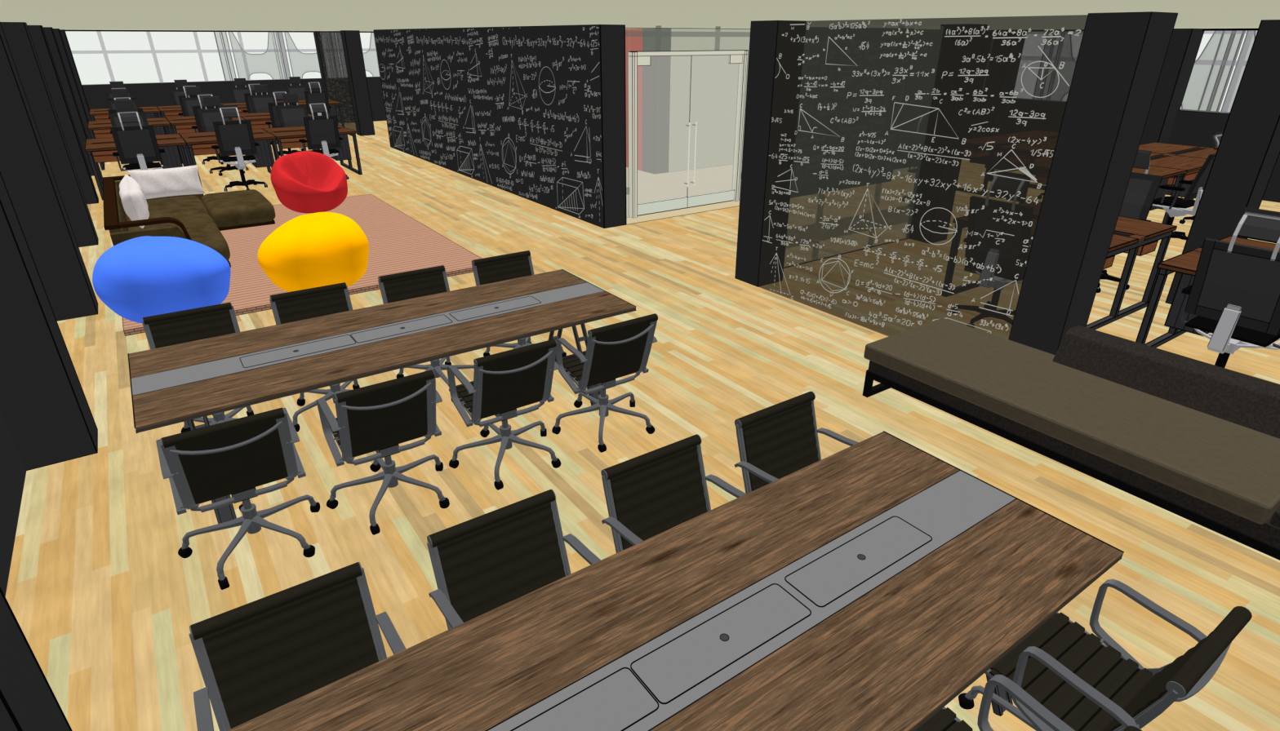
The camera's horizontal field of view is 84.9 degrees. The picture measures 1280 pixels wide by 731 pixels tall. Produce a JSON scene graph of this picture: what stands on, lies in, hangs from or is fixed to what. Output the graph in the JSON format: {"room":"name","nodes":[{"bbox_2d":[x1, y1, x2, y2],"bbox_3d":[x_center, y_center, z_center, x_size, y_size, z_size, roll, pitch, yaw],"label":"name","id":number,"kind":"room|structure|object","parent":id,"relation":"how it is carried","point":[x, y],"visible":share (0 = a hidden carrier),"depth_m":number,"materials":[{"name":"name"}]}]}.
{"room":"open-plan office","nodes":[
{"label":"open-plan office","id":0,"kind":"room"},
{"bbox_2d":[0,412,26,597],"bbox_3d":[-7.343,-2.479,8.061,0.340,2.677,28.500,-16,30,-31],"label":"pillar","id":1,"kind":"structure","parent":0,"point":[12,469],"depth_m":4.02,"materials":[{"name":"grey paint"}]},
{"bbox_2d":[64,30,373,32],"bbox_3d":[-11.049,-9.865,20.669,10.260,0.032,0.320,-16,30,-31],"label":"trim","id":2,"kind":"structure","parent":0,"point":[64,30],"depth_m":19.42,"materials":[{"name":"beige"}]},
{"bbox_2d":[81,76,386,121],"bbox_3d":[-11.197,-8.023,21.434,10.612,1.348,0.312,-16,30,-31],"label":"wall","id":3,"kind":"structure","parent":0,"point":[157,94],"depth_m":20.20,"materials":[{"name":"grey paint"}]},
{"bbox_2d":[373,24,626,228],"bbox_3d":[-3.253,-5.019,13.485,0.394,2.689,10.099,-16,30,-31],"label":"wall","id":4,"kind":"structure","parent":0,"point":[537,114],"depth_m":11.47,"materials":[{"name":"grey paint"}]},
{"bbox_2d":[626,200,739,224],"bbox_3d":[0.990,-2.496,11.392,3.182,0.108,0.365,-16,30,-31],"label":"trim","id":5,"kind":"structure","parent":4,"relation":"attached to","point":[669,214],"depth_m":11.15,"materials":[{"name":"beige wood"}]},
{"bbox_2d":[625,27,750,29],"bbox_3d":[0.892,-3.813,10.932,3.176,2.677,0.040,-16,30,-31],"label":"window","id":6,"kind":"structure","parent":4,"relation":"in","point":[625,28],"depth_m":10.39,"materials":[{"name":"clear glass"}]},
{"bbox_2d":[627,49,748,218],"bbox_3d":[0.768,-3.610,10.890,2.197,2.352,0.149,-16,30,-31],"label":"door","id":7,"kind":"structure","parent":6,"relation":"attached to","point":[635,59],"depth_m":10.92,"materials":[{"name":"beige metal"}]},
{"bbox_2d":[0,0,1279,31],"bbox_3d":[-0.309,-5.861,11.905,17.700,0.200,28.500,-16,30,-31],"label":"ceiling","id":8,"kind":"structure","parent":0,"point":[361,15],"depth_m":4.36,"materials":[{"name":"beige paint"}]},
{"bbox_2d":[5,120,1279,730],"bbox_3d":[-0.313,-3.302,13.107,17.700,0.100,28.500,-16,30,-31],"label":"floor","id":9,"kind":"structure","parent":0,"point":[100,589],"depth_m":4.45,"materials":[{"name":"brown wood"}]},
{"bbox_2d":[0,587,72,730],"bbox_3d":[-2.096,0.459,1.820,0.399,2.684,0.377,-16,30,-31],"label":"wall pier","id":10,"kind":"object","parent":9,"relation":"on","point":[28,702],"depth_m":2.21,"materials":[{"name":"grey paint"}]},
{"bbox_2d":[0,172,97,471],"bbox_3d":[-3.905,-0.642,4.160,0.399,2.684,0.377,-16,30,-31],"label":"wall pier","id":11,"kind":"object","parent":9,"relation":"on","point":[46,412],"visible":0.84,"depth_m":4.36,"materials":[{"name":"grey paint"}]},
{"bbox_2d":[0,22,97,321],"bbox_3d":[-5.713,-1.743,6.499,0.399,2.684,0.377,-16,30,-31],"label":"wall pier","id":12,"kind":"object","parent":9,"relation":"on","point":[25,170],"visible":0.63,"depth_m":6.49,"materials":[{"name":"grey paint"}]},
{"bbox_2d":[0,22,98,247],"bbox_3d":[-7.521,-2.845,8.838,0.399,2.684,0.377,-16,30,-31],"label":"wall pier","id":13,"kind":"object","parent":9,"relation":"on","point":[17,34],"visible":0.59,"depth_m":8.71,"materials":[{"name":"grey paint"}]},
{"bbox_2d":[26,25,98,204],"bbox_3d":[-9.329,-3.946,11.177,0.406,2.691,0.384,-16,30,-31],"label":"wall pier","id":14,"kind":"object","parent":9,"relation":"on","point":[37,33],"visible":0.36,"depth_m":11.08,"materials":[{"name":"grey paint"}]},
{"bbox_2d":[42,26,93,176],"bbox_3d":[-11.137,-5.047,13.517,0.406,2.691,0.384,-16,30,-31],"label":"wall pier","id":15,"kind":"object","parent":9,"relation":"on","point":[49,33],"visible":0.15,"depth_m":13.36,"materials":[{"name":"grey paint"}]},
{"bbox_2d":[53,28,91,138],"bbox_3d":[-12.945,-6.148,15.856,0.406,2.691,0.384,-16,30,-31],"label":"wall pier","id":16,"kind":"object","parent":9,"relation":"on","point":[56,31],"visible":0.17,"depth_m":15.69,"materials":[{"name":"grey paint"}]},
{"bbox_2d":[59,29,91,121],"bbox_3d":[-14.753,-7.249,18.195,0.406,2.691,0.384,-16,30,-31],"label":"wall pier","id":17,"kind":"object","parent":9,"relation":"on","point":[62,31],"visible":0.23,"depth_m":18.03,"materials":[{"name":"grey paint"}]},
{"bbox_2d":[106,88,139,109],"bbox_3d":[-11.645,-5.518,15.952,0.726,1.454,0.684,-16,30,-31],"label":"chair","id":18,"kind":"object","parent":9,"relation":"on","point":[111,104],"visible":0.16,"depth_m":15.83,"materials":[{"name":"black metal"}]},
{"bbox_2d":[88,106,165,133],"bbox_3d":[-13.023,-6.076,17.865,1.447,0.846,1.548,-16,30,-31],"label":"desk","id":19,"kind":"object","parent":9,"relation":"on","point":[97,114],"visible":0.43,"depth_m":17.42,"materials":[{"name":"brown wood"}]},
{"bbox_2d":[108,99,148,175],"bbox_3d":[-9.582,-4.262,13.283,0.726,1.454,0.684,-16,30,-31],"label":"chair","id":20,"kind":"object","parent":9,"relation":"on","point":[120,104],"visible":0.17,"depth_m":13.19,"materials":[{"name":"black metal"}]},
{"bbox_2d":[87,117,172,170],"bbox_3d":[-11.057,-4.879,15.322,1.447,0.846,1.548,-16,30,-31],"label":"desk","id":21,"kind":"object","parent":9,"relation":"on","point":[97,129],"visible":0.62,"depth_m":14.86,"materials":[{"name":"brown wood"}]},
{"bbox_2d":[93,128,113,138],"bbox_3d":[-10.969,-4.910,14.755,0.877,0.186,0.328,-16,30,-31],"label":"tray","id":22,"kind":"object","parent":21,"relation":"on","point":[98,134],"depth_m":14.48,"materials":[{"name":"brown wood"}]},
{"bbox_2d":[107,95,161,169],"bbox_3d":[-10.468,-4.801,14.429,0.726,1.454,0.684,-16,30,-31],"label":"chair","id":23,"kind":"object","parent":9,"relation":"on","point":[115,97],"visible":0.23,"depth_m":14.01,"materials":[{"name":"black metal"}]},
{"bbox_2d":[84,133,191,200],"bbox_3d":[-8.994,-3.622,12.653,1.447,0.846,1.548,-16,30,-31],"label":"desk","id":24,"kind":"object","parent":9,"relation":"on","point":[98,151],"visible":0.6,"depth_m":12.30,"materials":[{"name":"brown wood"}]},
{"bbox_2d":[91,150,120,163],"bbox_3d":[-8.906,-3.654,12.085,0.877,0.186,0.328,-16,30,-31],"label":"tray","id":25,"kind":"object","parent":24,"relation":"on","point":[99,157],"depth_m":11.82,"materials":[{"name":"brown wood"}]},
{"bbox_2d":[110,109,166,171],"bbox_3d":[-8.405,-3.545,11.760,0.726,1.454,0.684,-16,30,-31],"label":"chair","id":26,"kind":"object","parent":9,"relation":"on","point":[134,144],"visible":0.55,"depth_m":11.53,"materials":[{"name":"black"}]},
{"bbox_2d":[156,105,183,134],"bbox_3d":[-11.836,-6.427,18.617,1.447,0.846,1.548,-16,30,-31],"label":"desk","id":27,"kind":"object","parent":9,"relation":"on","point":[166,111],"visible":0.22,"depth_m":17.82,"materials":[{"name":"brown wood"}]},
{"bbox_2d":[170,80,187,105],"bbox_3d":[-12.425,-7.066,19.247,0.726,1.454,0.684,-16,30,-31],"label":"chair","id":28,"kind":"object","parent":9,"relation":"on","point":[175,93],"visible":0.2,"depth_m":19.16,"materials":[{"name":"black metal"}]},
{"bbox_2d":[177,84,196,116],"bbox_3d":[-11.247,-6.349,17.724,0.726,1.454,0.684,-16,30,-31],"label":"chair","id":29,"kind":"object","parent":9,"relation":"on","point":[188,85],"visible":0.2,"depth_m":17.29,"materials":[{"name":"black metal"}]},
{"bbox_2d":[181,86,204,116],"bbox_3d":[-10.459,-5.869,16.703,0.726,1.454,0.684,-16,30,-31],"label":"chair","id":30,"kind":"object","parent":9,"relation":"on","point":[188,103],"visible":0.22,"depth_m":16.63,"materials":[{"name":"black metal"}]},
{"bbox_2d":[142,302,253,432],"bbox_3d":[-2.824,0.136,4.610,0.722,0.888,0.697,-16,30,-31],"label":"chair","id":31,"kind":"object","parent":9,"relation":"on","point":[161,331],"visible":0.2,"depth_m":4.67,"materials":[{"name":"black leather"}]},
{"bbox_2d":[165,115,245,164],"bbox_3d":[-9.871,-5.229,16.074,1.447,0.846,1.548,-16,30,-31],"label":"desk","id":32,"kind":"object","parent":9,"relation":"on","point":[180,125],"visible":0.3,"depth_m":15.28,"materials":[{"name":"brown wood"}]},
{"bbox_2d":[174,124,198,133],"bbox_3d":[-9.783,-5.261,15.506,0.877,0.186,0.328,-16,30,-31],"label":"tray","id":33,"kind":"object","parent":32,"relation":"on","point":[181,129],"depth_m":15.25,"materials":[{"name":"brown wood"}]},
{"bbox_2d":[191,92,224,164],"bbox_3d":[-9.282,-5.152,15.181,0.726,1.454,0.684,-16,30,-31],"label":"chair","id":34,"kind":"object","parent":9,"relation":"on","point":[199,95],"visible":0.34,"depth_m":14.80,"materials":[{"name":"black metal"}]},
{"bbox_2d":[196,96,248,176],"bbox_3d":[-8.396,-4.612,14.034,0.726,1.454,0.684,-16,30,-31],"label":"chair","id":35,"kind":"object","parent":9,"relation":"on","point":[206,117],"visible":0.46,"depth_m":13.99,"materials":[{"name":"black metal"}]},
{"bbox_2d":[179,128,279,186],"bbox_3d":[-7.808,-3.973,13.405,1.447,0.846,1.548,-16,30,-31],"label":"desk","id":36,"kind":"object","parent":9,"relation":"on","point":[197,143],"visible":0.6,"depth_m":13.07,"materials":[{"name":"brown wood"}]},
{"bbox_2d":[191,142,219,155],"bbox_3d":[-7.720,-4.005,12.837,0.877,0.186,0.328,-16,30,-31],"label":"tray","id":37,"kind":"object","parent":36,"relation":"on","point":[197,149],"depth_m":12.58,"materials":[{"name":"brown wood"}]},
{"bbox_2d":[155,407,319,590],"bbox_3d":[-2.128,0.567,3.695,0.722,0.888,0.697,-16,30,-31],"label":"chair","id":38,"kind":"object","parent":9,"relation":"on","point":[235,457],"visible":1,"depth_m":3.47,"materials":[{"name":"black leather"}]},
{"bbox_2d":[211,105,267,191],"bbox_3d":[-7.219,-3.896,12.511,0.726,1.454,0.684,-16,30,-31],"label":"chair","id":39,"kind":"object","parent":9,"relation":"on","point":[235,137],"visible":0.98,"depth_m":12.32,"materials":[{"name":"black fabric"}]},
{"bbox_2d":[230,78,253,102],"bbox_3d":[-11.238,-7.417,19.998,0.726,1.454,0.684,-16,30,-31],"label":"chair","id":40,"kind":"object","parent":9,"relation":"on","point":[237,93],"visible":0.23,"depth_m":19.95,"materials":[{"name":"black metal"}]},
{"bbox_2d":[242,82,268,113],"bbox_3d":[-10.061,-6.700,18.475,0.726,1.454,0.684,-16,30,-31],"label":"chair","id":41,"kind":"object","parent":9,"relation":"on","point":[251,85],"visible":0.23,"depth_m":18.06,"materials":[{"name":"black fabric"}]},
{"bbox_2d":[248,84,277,145],"bbox_3d":[-9.273,-6.220,17.455,0.726,1.454,0.684,-16,30,-31],"label":"chair","id":42,"kind":"object","parent":9,"relation":"on","point":[259,103],"visible":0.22,"depth_m":17.42,"materials":[{"name":"black fabric"}]},
{"bbox_2d":[239,112,319,150],"bbox_3d":[-8.684,-5.580,16.826,1.447,0.846,1.548,-16,30,-31],"label":"desk","id":43,"kind":"object","parent":9,"relation":"on","point":[258,120],"visible":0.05,"depth_m":16.07,"materials":[{"name":"brown wood"}]},
{"bbox_2d":[250,120,272,128],"bbox_3d":[-8.597,-5.612,16.258,0.877,0.186,0.328,-16,30,-31],"label":"tray","id":44,"kind":"object","parent":43,"relation":"on","point":[256,124],"depth_m":16.01,"materials":[{"name":"brown wood"}]},
{"bbox_2d":[265,89,301,155],"bbox_3d":[-8.095,-5.503,15.932,0.726,1.454,0.684,-16,30,-31],"label":"chair","id":45,"kind":"object","parent":9,"relation":"on","point":[275,122],"visible":0.23,"depth_m":15.56,"materials":[{"name":"black metal"}]},
{"bbox_2d":[276,93,308,151],"bbox_3d":[-7.210,-4.963,14.786,0.726,1.454,0.684,-16,30,-31],"label":"chair","id":46,"kind":"object","parent":9,"relation":"on","point":[291,115],"visible":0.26,"depth_m":14.77,"materials":[{"name":"black metal"}]},
{"bbox_2d":[284,76,306,100],"bbox_3d":[-10.052,-7.768,20.750,0.726,1.454,0.684,-16,30,-31],"label":"chair","id":47,"kind":"object","parent":9,"relation":"on","point":[300,90],"visible":0.27,"depth_m":20.73,"materials":[{"name":"black metal"}]},
{"bbox_2d":[189,562,405,730],"bbox_3d":[-1.000,1.247,2.250,0.722,0.888,0.697,-16,30,-31],"label":"chair","id":48,"kind":"object","parent":9,"relation":"on","point":[255,659],"visible":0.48,"depth_m":2.30,"materials":[{"name":"black leather"}]},
{"bbox_2d":[122,194,481,336],"bbox_3d":[-4.730,-1.623,9.329,3.680,0.057,5.036,-16,30,-31],"label":"rug","id":49,"kind":"object","parent":9,"relation":"on","point":[397,242],"visible":0.34,"depth_m":8.90,"materials":[{"name":"pink carpet"}]},
{"bbox_2d":[92,235,231,323],"bbox_3d":[-4.466,-0.824,6.585,1.088,0.821,1.087,-16,30,-31],"label":"beanbag","id":50,"kind":"object","parent":49,"relation":"on","point":[136,278],"visible":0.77,"depth_m":6.19,"materials":[{"name":"blue fabric"}]},
{"bbox_2d":[102,175,275,267],"bbox_3d":[-5.890,-2.022,9.346,1.927,0.644,3.502,-16,30,-31],"label":"sofa","id":51,"kind":"object","parent":49,"relation":"on","point":[201,219],"visible":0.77,"depth_m":9.46,"materials":[{"name":"brown fabric"}]},
{"bbox_2d":[115,184,126,231],"bbox_3d":[-6.580,-1.937,8.878,0.035,0.282,3.140,-16,30,-31],"label":"cushion","id":52,"kind":"object","parent":51,"relation":"on","point":[119,206],"depth_m":8.74,"materials":[{"name":"brown fabric"}]},
{"bbox_2d":[119,174,149,228],"bbox_3d":[-6.569,-2.148,9.084,0.290,0.439,1.549,-15,29,-29],"label":"throw pillow","id":53,"kind":"object","parent":51,"relation":"on","point":[134,202],"visible":0.98,"depth_m":8.63,"materials":[{"name":"beige fabric"}]},
{"bbox_2d":[127,164,204,199],"bbox_3d":[-6.886,-2.667,10.200,0.862,0.408,0.206,-16,29,-30],"label":"throw pillow","id":54,"kind":"object","parent":51,"relation":"on","point":[178,181],"visible":0.94,"depth_m":10.16,"materials":[{"name":"beige fabric"}]},
{"bbox_2d":[124,195,208,221],"bbox_3d":[-6.705,-2.149,9.924,0.960,0.277,1.340,-16,30,-31],"label":"seat cushion","id":55,"kind":"object","parent":51,"relation":"on","point":[174,205],"depth_m":9.82,"materials":[{"name":"brown fabric"}]},
{"bbox_2d":[128,212,230,261],"bbox_3d":[-5.742,-1.562,8.678,0.960,0.277,2.020,-16,30,-31],"label":"seat cushion","id":56,"kind":"object","parent":51,"relation":"on","point":[202,228],"depth_m":8.67,"materials":[{"name":"brown fabric"}]},
{"bbox_2d":[201,189,275,227],"bbox_3d":[-5.958,-2.354,10.364,0.820,0.277,1.400,-16,30,-31],"label":"seat cushion","id":57,"kind":"object","parent":51,"relation":"on","point":[242,208],"depth_m":9.96,"materials":[{"name":"brown fabric"}]},
{"bbox_2d":[270,151,347,213],"bbox_3d":[-5.065,-2.811,10.758,1.064,0.869,1.071,20,32,36],"label":"beanbag","id":58,"kind":"object","parent":49,"relation":"on","point":[308,182],"visible":0.98,"depth_m":10.59,"materials":[{"name":"red fabric"}]},
{"bbox_2d":[257,212,368,292],"bbox_3d":[-3.391,-1.173,7.305,1.068,0.842,1.067,-13,28,-26],"label":"beanbag","id":59,"kind":"object","parent":49,"relation":"on","point":[319,249],"visible":0.86,"depth_m":6.92,"materials":[{"name":"yellow fabric"}]},
{"bbox_2d":[276,99,344,126],"bbox_3d":[-9.464,-7.128,20.120,1.447,0.846,1.548,-16,30,-31],"label":"desk","id":60,"kind":"object","parent":9,"relation":"on","point":[332,104],"visible":0.16,"depth_m":19.85,"materials":[{"name":"brown wood"}]},
{"bbox_2d":[262,124,362,175],"bbox_3d":[-6.621,-4.324,14.156,1.447,0.846,1.548,-16,30,-31],"label":"desk","id":61,"kind":"object","parent":9,"relation":"on","point":[286,137],"visible":0.44,"depth_m":13.86,"materials":[{"name":"brown wood"}]},
{"bbox_2d":[280,137,307,149],"bbox_3d":[-6.534,-4.356,13.589,0.877,0.186,0.328,-16,30,-31],"label":"tray","id":62,"kind":"object","parent":61,"relation":"on","point":[291,143],"depth_m":13.35,"materials":[{"name":"brown wood"}]},
{"bbox_2d":[269,282,359,431],"bbox_3d":[-2.207,-0.046,5.000,0.722,0.888,0.697,-16,30,-31],"label":"chair","id":63,"kind":"object","parent":9,"relation":"on","point":[298,305],"visible":0.24,"depth_m":5.06,"materials":[{"name":"black leather"}]},
{"bbox_2d":[304,80,331,115],"bbox_3d":[-8.875,-7.051,19.227,0.726,1.454,0.684,-16,30,-31],"label":"chair","id":64,"kind":"object","parent":9,"relation":"on","point":[310,95],"visible":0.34,"depth_m":18.90,"materials":[{"name":"black metal"}]},
{"bbox_2d":[313,31,328,99],"bbox_3d":[-9.768,-8.882,21.690,0.112,2.689,0.372,-16,30,-31],"label":"pillar","id":65,"kind":"structure","parent":9,"relation":"on","point":[315,33],"depth_m":21.42,"materials":[{"name":"grey paint"}]},
{"bbox_2d":[298,101,348,179],"bbox_3d":[-6.032,-4.246,13.263,0.726,1.454,0.684,-16,30,-31],"label":"chair","id":66,"kind":"object","parent":9,"relation":"on","point":[321,131],"visible":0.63,"depth_m":13.03,"materials":[{"name":"black fabric"}]},
{"bbox_2d":[317,31,356,131],"bbox_3d":[-8.851,-8.308,20.484,0.014,2.667,2.880,-16,30,-31],"label":"glass wall","id":67,"kind":"structure","parent":9,"relation":"on","point":[331,44],"depth_m":20.35,"materials":[{"name":"grey"}]},
{"bbox_2d":[340,30,375,136],"bbox_3d":[-7.793,-7.784,19.358,0.396,2.691,0.386,-16,30,-31],"label":"pillar","id":68,"kind":"structure","parent":9,"relation":"on","point":[351,39],"depth_m":19.21,"materials":[{"name":"grey paint"}]},
{"bbox_2d":[127,269,636,524],"bbox_3d":[-1.554,0.120,4.754,2.978,0.808,1.073,-16,30,-31],"label":"meeting table","id":69,"kind":"object","parent":9,"relation":"on","point":[172,384],"visible":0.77,"depth_m":4.34,"materials":[{"name":"brown wood"}]},
{"bbox_2d":[316,369,449,535],"bbox_3d":[-1.512,0.384,4.085,0.722,0.888,0.697,-16,30,-31],"label":"chair","id":70,"kind":"object","parent":9,"relation":"on","point":[380,417],"visible":1,"depth_m":3.87,"materials":[{"name":"black leather"}]},
{"bbox_2d":[377,265,474,402],"bbox_3d":[-1.591,-0.229,5.391,0.722,0.888,0.697,-16,30,-31],"label":"chair","id":71,"kind":"object","parent":9,"relation":"on","point":[409,285],"visible":0.26,"depth_m":5.46,"materials":[{"name":"black leather"}]},
{"bbox_2d":[446,339,560,490],"bbox_3d":[-0.896,0.202,4.476,0.722,0.888,0.697,-16,30,-31],"label":"chair","id":72,"kind":"object","parent":9,"relation":"on","point":[503,383],"visible":1,"depth_m":4.27,"materials":[{"name":"black leather"}]},
{"bbox_2d":[426,489,600,630],"bbox_3d":[-0.383,1.065,2.640,0.722,0.888,0.697,-16,30,-31],"label":"chair","id":73,"kind":"object","parent":9,"relation":"on","point":[484,563],"visible":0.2,"depth_m":2.69,"materials":[{"name":"black leather"}]},
{"bbox_2d":[471,250,566,356],"bbox_3d":[-0.975,-0.411,5.781,0.722,0.888,0.697,-16,30,-31],"label":"chair","id":74,"kind":"object","parent":9,"relation":"on","point":[488,270],"visible":0.26,"depth_m":5.84,"materials":[{"name":"black leather"}]},
{"bbox_2d":[551,313,657,453],"bbox_3d":[-0.280,0.020,4.866,0.722,0.888,0.697,-16,30,-31],"label":"chair","id":75,"kind":"object","parent":9,"relation":"on","point":[613,352],"visible":0.98,"depth_m":4.67,"materials":[{"name":"black leather"}]},
{"bbox_2d":[600,434,746,553],"bbox_3d":[0.233,0.882,3.031,0.722,0.888,0.697,-16,30,-31],"label":"chair","id":76,"kind":"object","parent":9,"relation":"on","point":[649,495],"visible":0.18,"depth_m":3.08,"materials":[{"name":"black leather"}]},
{"bbox_2d":[226,431,1124,730],"bbox_3d":[0.270,1.230,2.395,2.978,0.808,1.073,-16,30,-31],"label":"meeting table","id":77,"kind":"object","parent":9,"relation":"on","point":[866,586],"visible":0.98,"depth_m":2.29,"materials":[{"name":"brown wood"}]},
{"bbox_2d":[625,28,750,174],"bbox_3d":[0.615,-7.161,17.448,5.407,3.208,6.633,-16,30,-31],"label":"neighbouring building","id":78,"kind":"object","parent":9,"relation":"on","point":[664,109],"visible":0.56,"depth_m":14.17,"materials":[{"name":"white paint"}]},
{"bbox_2d":[734,20,795,287],"bbox_3d":[1.370,-2.203,7.503,0.388,2.683,0.378,-16,30,-31],"label":"pillar","id":79,"kind":"structure","parent":9,"relation":"on","point":[763,34],"depth_m":7.34,"materials":[{"name":"grey paint"}]},
{"bbox_2d":[734,391,858,493],"bbox_3d":[0.849,0.700,3.421,0.722,0.888,0.697,-16,30,-31],"label":"chair","id":80,"kind":"object","parent":9,"relation":"on","point":[776,442],"visible":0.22,"depth_m":3.47,"materials":[{"name":"black leather"}]},
{"bbox_2d":[758,14,1088,339],"bbox_3d":[2.138,-1.594,6.221,0.014,2.667,2.834,-16,30,-31],"label":"glass wall","id":81,"kind":"structure","parent":9,"relation":"on","point":[909,162],"depth_m":5.93,"materials":[{"name":"grey"}]},
{"bbox_2d":[915,675,1142,730],"bbox_3d":[0.928,1.313,2.115,0.722,0.888,0.697,-16,30,-31],"label":"chair","id":82,"kind":"object","parent":9,"relation":"on","point":[945,720],"visible":0.73,"depth_m":2.22,"materials":[{"name":"grey metal"}]},
{"bbox_2d":[862,318,1279,560],"bbox_3d":[3.488,0.594,3.920,1.160,0.665,4.600,-16,30,-31],"label":"bench","id":83,"kind":"object","parent":9,"relation":"on","point":[1197,442],"visible":1,"depth_m":4.33,"materials":[{"name":"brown fabric"}]},
{"bbox_2d":[1269,506,1279,528],"bbox_3d":[4.149,1.018,2.958,0.940,0.082,2.120,-16,30,-31],"label":"cushion","id":84,"kind":"object","parent":83,"relation":"on","point":[1274,515],"depth_m":3.49,"materials":[{"name":"brown fabric"}]},
{"bbox_2d":[1008,12,1177,355],"bbox_3d":[3.208,-1.084,5.126,0.386,2.681,0.376,-16,30,-31],"label":"pillar","id":85,"kind":"structure","parent":9,"relation":"on","point":[1122,55],"depth_m":4.86,"materials":[{"name":"grey paint"}]},
{"bbox_2d":[958,579,1252,730],"bbox_3d":[1.544,1.131,2.506,0.722,0.888,0.697,-16,30,-31],"label":"chair","id":86,"kind":"object","parent":9,"relation":"on","point":[1089,685],"visible":0.82,"depth_m":2.42,"materials":[{"name":"black leather"}]},
{"bbox_2d":[1096,149,1163,293],"bbox_3d":[5.135,-1.600,7.666,0.684,1.454,0.726,-16,30,-31],"label":"chair","id":87,"kind":"object","parent":9,"relation":"on","point":[1141,191],"visible":0.25,"depth_m":7.53,"materials":[{"name":"black metal"}]},
{"bbox_2d":[1086,216,1177,329],"bbox_3d":[4.280,-1.067,7.257,1.548,0.846,1.447,-16,30,-31],"label":"desk","id":88,"kind":"object","parent":9,"relation":"on","point":[1132,237],"visible":0.3,"depth_m":6.83,"materials":[{"name":"brown wood"}]},
{"bbox_2d":[1103,255,1115,269],"bbox_3d":[4.027,-1.125,6.744,0.328,0.186,0.877,-16,30,-31],"label":"tray","id":89,"kind":"object","parent":88,"relation":"on","point":[1108,262],"depth_m":6.48,"materials":[{"name":"brown wood"}]},
{"bbox_2d":[1123,240,1158,256],"bbox_3d":[4.781,-1.347,7.222,0.328,0.186,0.877,-16,30,-31],"label":"tray","id":90,"kind":"object","parent":88,"relation":"on","point":[1148,248],"depth_m":6.90,"materials":[{"name":"brown wood"}]},
{"bbox_2d":[1131,165,1187,224],"bbox_3d":[6.694,-2.470,10.256,1.447,0.846,1.548,-16,30,-31],"label":"desk","id":91,"kind":"object","parent":9,"relation":"on","point":[1166,172],"visible":0.12,"depth_m":9.93,"materials":[{"name":"brown wood"}]},
{"bbox_2d":[1139,28,1204,144],"bbox_3d":[9.516,-4.658,12.763,0.522,2.689,0.382,-16,30,-31],"label":"wall pier","id":92,"kind":"object","parent":9,"relation":"on","point":[1183,49],"visible":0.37,"depth_m":12.42,"materials":[{"name":"grey paint"}]},
{"bbox_2d":[1149,152,1206,209],"bbox_3d":[7.882,-2.822,11.009,1.447,0.846,1.548,-16,30,-31],"label":"desk","id":93,"kind":"object","parent":9,"relation":"on","point":[1193,165],"visible":0.2,"depth_m":10.50,"materials":[{"name":"brown wood"}]},
{"bbox_2d":[1166,170,1199,185],"bbox_3d":[7.970,-2.853,10.441,0.877,0.186,0.328,-16,30,-31],"label":"tray","id":94,"kind":"object","parent":93,"relation":"on","point":[1190,176],"depth_m":10.34,"materials":[{"name":"brown wood"}]},
{"bbox_2d":[1138,142,1217,205],"bbox_3d":[9.070,-3.173,11.762,1.447,0.846,1.548,-16,30,-31],"label":"desk","id":95,"kind":"object","parent":9,"relation":"on","point":[1155,147],"visible":0.16,"depth_m":11.71,"materials":[{"name":"brown wood"}]},
{"bbox_2d":[1169,147,1204,155],"bbox_3d":[9.071,-3.527,11.595,1.259,0.044,0.148,-16,30,-31],"label":"cable tray","id":96,"kind":"object","parent":95,"relation":"on","point":[1190,150],"depth_m":11.59,"materials":[{"name":"black metal"}]},
{"bbox_2d":[1152,131,1223,245],"bbox_3d":[7.210,-2.356,9.283,0.726,1.454,0.684,-16,30,-31],"label":"chair","id":97,"kind":"object","parent":9,"relation":"on","point":[1175,206],"visible":0.63,"depth_m":9.18,"materials":[{"name":"black metal"}]},
{"bbox_2d":[1135,235,1279,347],"bbox_3d":[5.342,-0.402,5.844,1.548,0.846,1.447,-16,30,-31],"label":"desk","id":98,"kind":"object","parent":9,"relation":"on","point":[1185,264],"visible":0.3,"depth_m":5.92,"materials":[{"name":"brown wood"}]},
{"bbox_2d":[1165,19,1279,304],"bbox_3d":[5.811,-1.854,6.777,0.390,2.685,0.380,-16,30,-31],"label":"pillar","id":99,"kind":"structure","parent":9,"relation":"on","point":[1247,153],"depth_m":6.57,"materials":[{"name":"grey paint"}]},
{"bbox_2d":[1180,207,1279,368],"bbox_3d":[4.487,-0.449,5.213,0.684,1.454,0.726,-16,30,-31],"label":"chair","id":100,"kind":"object","parent":9,"relation":"on","point":[1233,295],"visible":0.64,"depth_m":5.06,"materials":[{"name":"black metal"}]},
{"bbox_2d":[1168,109,1279,202],"bbox_3d":[11.250,-3.250,11.347,0.310,1.346,12.610,-16,30,-31],"label":"wall","id":101,"kind":"structure","parent":0,"point":[1190,127],"depth_m":12.50,"materials":[{"name":"grey paint"}]},
{"label":"outside","id":102,"kind":"structure","parent":0,"visible":0},
{"bbox_2d":[213,31,380,80],"bbox_3d":[-10.813,-10.751,24.347,6.718,2.820,0.118,-16,30,-31],"label":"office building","id":103,"kind":"structure","parent":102,"point":[270,62],"depth_m":23.39,"materials":[{"name":"grey"}]},
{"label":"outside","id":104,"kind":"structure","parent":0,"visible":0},
{"bbox_2d":[1181,31,1256,112],"bbox_3d":[12.853,-4.948,12.071,0.118,2.820,11.938,-16,30,-31],"label":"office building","id":105,"kind":"structure","parent":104,"point":[1202,92],"depth_m":13.85,"materials":[{"name":"grey"}]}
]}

